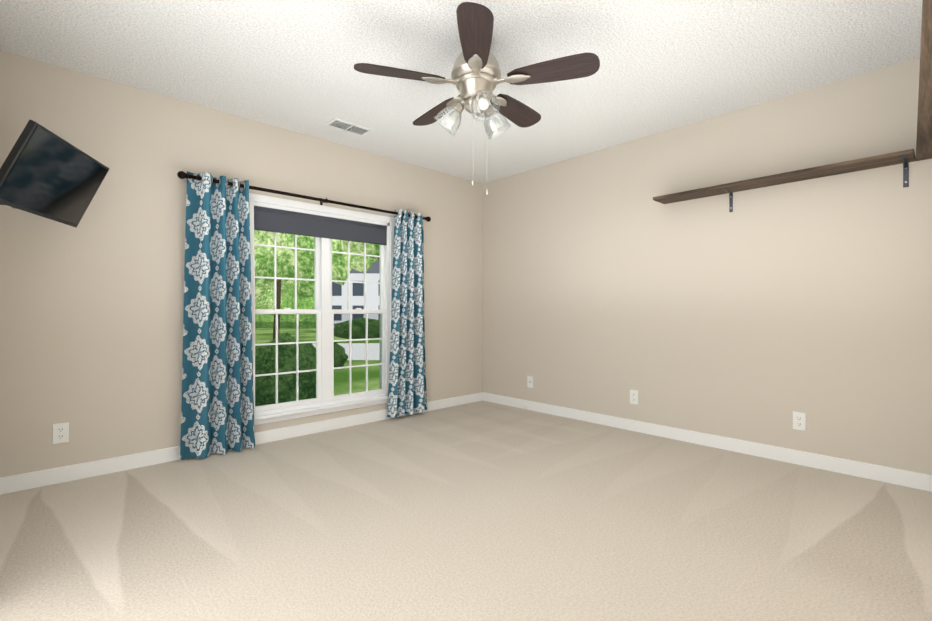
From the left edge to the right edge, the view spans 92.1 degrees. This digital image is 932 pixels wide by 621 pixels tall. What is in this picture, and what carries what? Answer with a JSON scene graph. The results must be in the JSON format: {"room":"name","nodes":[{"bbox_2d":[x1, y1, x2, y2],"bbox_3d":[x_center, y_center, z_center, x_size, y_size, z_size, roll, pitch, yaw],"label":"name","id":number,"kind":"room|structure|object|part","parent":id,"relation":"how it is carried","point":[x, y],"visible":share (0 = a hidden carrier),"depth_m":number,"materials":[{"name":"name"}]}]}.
{"room":"empty bedroom","nodes":[
{"label":"empty bedroom","id":0,"kind":"room"},
{"bbox_2d":[0,50,482,477],"bbox_3d":[-1.257,-0.210,3.794,3.840,2.440,0.140,0,0,-43],"label":"wall","id":1,"kind":"structure","parent":0,"point":[91,325],"depth_m":2.88,"materials":[{"name":"paint"}]},
{"bbox_2d":[52,422,68,443],"bbox_3d":[-2.376,0.719,2.634,0.072,0.116,0.009,0,0,-43],"label":"electrical outlet","id":2,"kind":"object","parent":1,"relation":"attached to","point":[60,432],"visible":1,"depth_m":2.63,"materials":[{"name":"white plastic"}]},
{"bbox_2d":[0,392,482,494],"bbox_3d":[-1.204,0.964,3.737,3.840,0.092,0.014,0,0,-43],"label":"baseboard","id":3,"kind":"structure","parent":1,"relation":"attached to","point":[26,481],"depth_m":2.93,"materials":[{"name":"white wood"}]},
{"bbox_2d":[177,171,430,221],"bbox_3d":[-1.150,-0.900,3.711,2.128,0.070,0.128,0,0,-43],"label":"curtain rod","id":4,"kind":"object","parent":1,"relation":"attached to","point":[182,175],"visible":0.75,"depth_m":3.50,"materials":[{"name":"brown metal"}]},
{"bbox_2d":[180,171,254,460],"bbox_3d":[-1.713,0.032,3.134,0.480,1.931,0.114,0,0,-43],"label":"curtain","id":5,"kind":"object","parent":4,"relation":"hanging from","point":[217,409],"visible":0.98,"depth_m":3.12,"materials":[{"name":"teal fabric"}]},
{"bbox_2d":[249,197,254,371],"bbox_3d":[-1.590,-0.013,3.315,0.058,1.645,0.014,0,0,-39],"label":"window frame","id":6,"kind":"structure","parent":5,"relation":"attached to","point":[251,204],"depth_m":3.33,"materials":[{"name":"white wood"}]},
{"bbox_2d":[201,175,422,219],"bbox_3d":[-1.116,-0.895,3.690,1.875,0.052,0.052,0,0,-43],"label":"grommet","id":7,"kind":"object","parent":4,"relation":"hanging from","point":[244,188],"visible":0.52,"depth_m":3.21,"materials":[{"name":"silver metal"}]},
{"bbox_2d":[387,209,426,417],"bbox_3d":[-0.527,0.024,4.252,0.460,1.913,0.113,0,0,-43],"label":"curtain","id":8,"kind":"object","parent":4,"relation":"hanging from","point":[407,391],"visible":1,"depth_m":4.23,"materials":[{"name":"teal fabric"}]},
{"bbox_2d":[254,396,387,420],"bbox_3d":[-1.160,0.807,3.763,1.400,0.024,0.056,0,0,-43],"label":"window sill","id":9,"kind":"structure","parent":1,"relation":"attached to","point":[278,414],"depth_m":3.68,"materials":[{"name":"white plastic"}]},
{"bbox_2d":[249,193,394,424],"bbox_3d":[-1.212,-0.007,3.819,1.370,1.735,0.148,0,0,-43],"label":"window","id":10,"kind":"structure","parent":1,"relation":"in","point":[294,206],"depth_m":3.78,"materials":[{"name":"white plastic"}]},
{"bbox_3d":[-1.213,0.006,3.820,1.204,1.523,0.063,0,0,-43],"label":"glass","id":11,"kind":"part","parent":10,"relation":"part of","materials":[{"name":"clear glass"}]},
{"bbox_3d":[-1.204,-0.012,3.810,1.204,1.559,0.060,0,0,-43],"label":"window sashes","id":12,"kind":"part","parent":10,"relation":"part of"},
{"bbox_2d":[254,206,386,244],"bbox_3d":[-1.189,-0.701,3.795,1.200,0.183,0.040,0,0,-43],"label":"roller blind","id":13,"kind":"object","parent":10,"relation":"attached to","point":[284,221],"visible":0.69,"depth_m":3.73,"materials":[{"name":"grey fabric"}]},
{"bbox_2d":[0,0,921,183],"bbox_3d":[0.099,-1.481,2.358,4.120,0.100,4.090,0,0,-43],"label":"ceiling","id":14,"kind":"structure","parent":0,"point":[665,65],"depth_m":2.53,"materials":[{"name":"white paint"}]},
{"bbox_2d":[324,118,372,136],"bbox_3d":[-0.911,-1.425,3.502,0.330,0.011,0.170,0,0,-43],"label":"ceiling vent","id":15,"kind":"object","parent":14,"relation":"in","point":[346,126],"visible":0.98,"depth_m":3.49,"materials":[{"name":"white metal"}]},
{"bbox_2d":[354,2,599,193],"bbox_3d":[0.055,-1.010,2.399,1.187,0.842,1.188,0,0,-43],"label":"ceiling fan","id":16,"kind":"object","parent":14,"relation":"hanging from","point":[476,75],"visible":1,"depth_m":2.26,"materials":[{"name":"brown wood"}]},
{"bbox_3d":[-0.331,-1.188,2.251,0.450,0.006,0.154,0,13,-16],"label":"blade","id":17,"kind":"part","parent":16,"relation":"part of","materials":[{"name":"brown wood"}]},
{"bbox_3d":[-0.172,-1.187,2.694,0.154,0.006,0.450,-16,9,-33],"label":"blade","id":18,"kind":"part","parent":16,"relation":"part of","materials":[{"name":"brown wood"}]},
{"bbox_3d":[0.041,-1.188,1.963,0.154,0.006,0.450,13,0,2],"label":"blade","id":19,"kind":"part","parent":16,"relation":"part of","materials":[{"name":"brown wood"}]},
{"bbox_3d":[0.298,-1.187,2.679,0.154,0.006,0.450,-16,-10,37],"label":"blade","id":20,"kind":"part","parent":16,"relation":"part of","materials":[{"name":"brown wood"}]},
{"bbox_3d":[0.430,-1.188,2.228,0.450,0.006,0.154,0,-13,20],"label":"blade","id":21,"kind":"part","parent":16,"relation":"part of","materials":[{"name":"brown wood"}]},
{"bbox_2d":[0,401,931,620],"bbox_3d":[0.099,1.059,2.356,4.120,0.100,4.090,0,0,-43],"label":"floor","id":22,"kind":"structure","parent":0,"point":[482,511],"depth_m":2.02,"materials":[{"name":"carpet"}]},
{"bbox_2d":[483,58,931,474],"bbox_3d":[1.546,-0.210,3.723,0.140,2.440,4.090,0,0,-43],"label":"wall","id":23,"kind":"structure","parent":0,"point":[759,315],"depth_m":3.19,"materials":[{"name":"paint"}]},
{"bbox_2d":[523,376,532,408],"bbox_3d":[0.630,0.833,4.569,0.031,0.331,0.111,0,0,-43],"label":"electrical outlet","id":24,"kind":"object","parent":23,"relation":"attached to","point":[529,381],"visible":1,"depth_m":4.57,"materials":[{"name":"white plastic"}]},
{"bbox_2d":[630,390,637,404],"bbox_3d":[1.406,0.725,3.762,0.009,0.116,0.072,0,0,-43],"label":"electrical outlet","id":25,"kind":"object","parent":23,"relation":"attached to","point":[633,393],"depth_m":3.76,"materials":[{"name":"white plastic"}]},
{"bbox_2d":[483,392,931,491],"bbox_3d":[1.490,0.964,3.670,0.014,0.092,3.810,0,0,-43],"label":"baseboard","id":26,"kind":"structure","parent":23,"relation":"attached to","point":[910,479],"depth_m":3.16,"materials":[{"name":"white wood"}]},
{"bbox_2d":[793,411,805,430],"bbox_3d":[2.182,0.724,2.941,0.009,0.116,0.072,0,0,-43],"label":"electrical outlet","id":27,"kind":"object","parent":23,"relation":"attached to","point":[799,420],"depth_m":2.94,"materials":[{"name":"white plastic"}]},
{"bbox_3d":[-1.348,-0.212,0.991,0.140,2.440,4.090,0,0,-43],"label":"wall","id":28,"kind":"structure","parent":0,"visible":0},
{"bbox_2d":[0,120,108,227],"bbox_3d":[-2.001,-0.614,2.151,0.502,0.375,0.648,0,0,-43],"label":"tv","id":29,"kind":"object","parent":28,"relation":"attached to","point":[46,173],"visible":1,"depth_m":2.09,"materials":[{"name":"black plastic"}]},
{"bbox_3d":[1.455,-0.212,0.921,3.840,2.440,0.140,0,0,-43],"label":"wall","id":30,"kind":"structure","parent":0,"visible":0},
{"bbox_2d":[653,151,908,211],"bbox_3d":[1.994,-0.789,2.998,0.206,0.162,1.419,0,0,-43],"label":"shelf","id":31,"kind":"object","parent":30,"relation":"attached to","point":[894,158],"depth_m":2.86,"materials":[{"name":"brown wood"}]},
{"bbox_2d":[901,0,931,175],"bbox_3d":[1.709,-0.790,1.505,2.670,0.162,0.360,0,0,-43],"label":"shelf","id":32,"kind":"object","parent":30,"relation":"attached to","point":[923,140],"depth_m":1.80,"materials":[{"name":"brown wood"}]},
{"label":"outside","id":33,"kind":"structure","parent":0,"visible":0},
{"bbox_2d":[255,282,315,327],"bbox_3d":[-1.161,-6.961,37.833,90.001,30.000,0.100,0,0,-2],"label":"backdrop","id":34,"kind":"structure","parent":33,"point":[288,302],"depth_m":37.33,"materials":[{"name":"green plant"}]},
{"bbox_2d":[255,328,379,394],"bbox_3d":[-10.527,1.526,22.792,70.000,0.100,50.000,0,0,-43],"label":"lawn","id":35,"kind":"structure","parent":33,"point":[343,376],"depth_m":11.36,"materials":[{"name":"green plant"}]},
{"bbox_2d":[254,230,379,338],"bbox_3d":[-4.173,-3.285,21.778,24.853,9.526,26.948,0,0,-43],"label":"trees","id":36,"kind":"object","parent":35,"relation":"on","point":[286,256],"depth_m":7.80,"materials":[{"name":"green plant"}]},
{"bbox_2d":[255,318,379,405],"bbox_3d":[-3.008,0.995,15.499,15.198,1.467,16.808,0,0,-43],"label":"bushes","id":37,"kind":"object","parent":35,"relation":"on","point":[303,360],"depth_m":5.11,"materials":[{"name":"green plant"}]},
{"bbox_2d":[332,260,379,326],"bbox_3d":[-7.335,-1.563,35.555,8.445,6.100,8.376,0,0,-43],"label":"house","id":38,"kind":"structure","parent":35,"relation":"on","point":[372,292],"depth_m":32.84,"materials":[{"name":"white"}]},
{"bbox_2d":[255,343,379,359],"bbox_3d":[-0.445,1.436,16.748,49.424,0.070,44.690,0,0,-43],"label":"road","id":39,"kind":"structure","parent":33,"point":[363,355],"depth_m":16.29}
]}

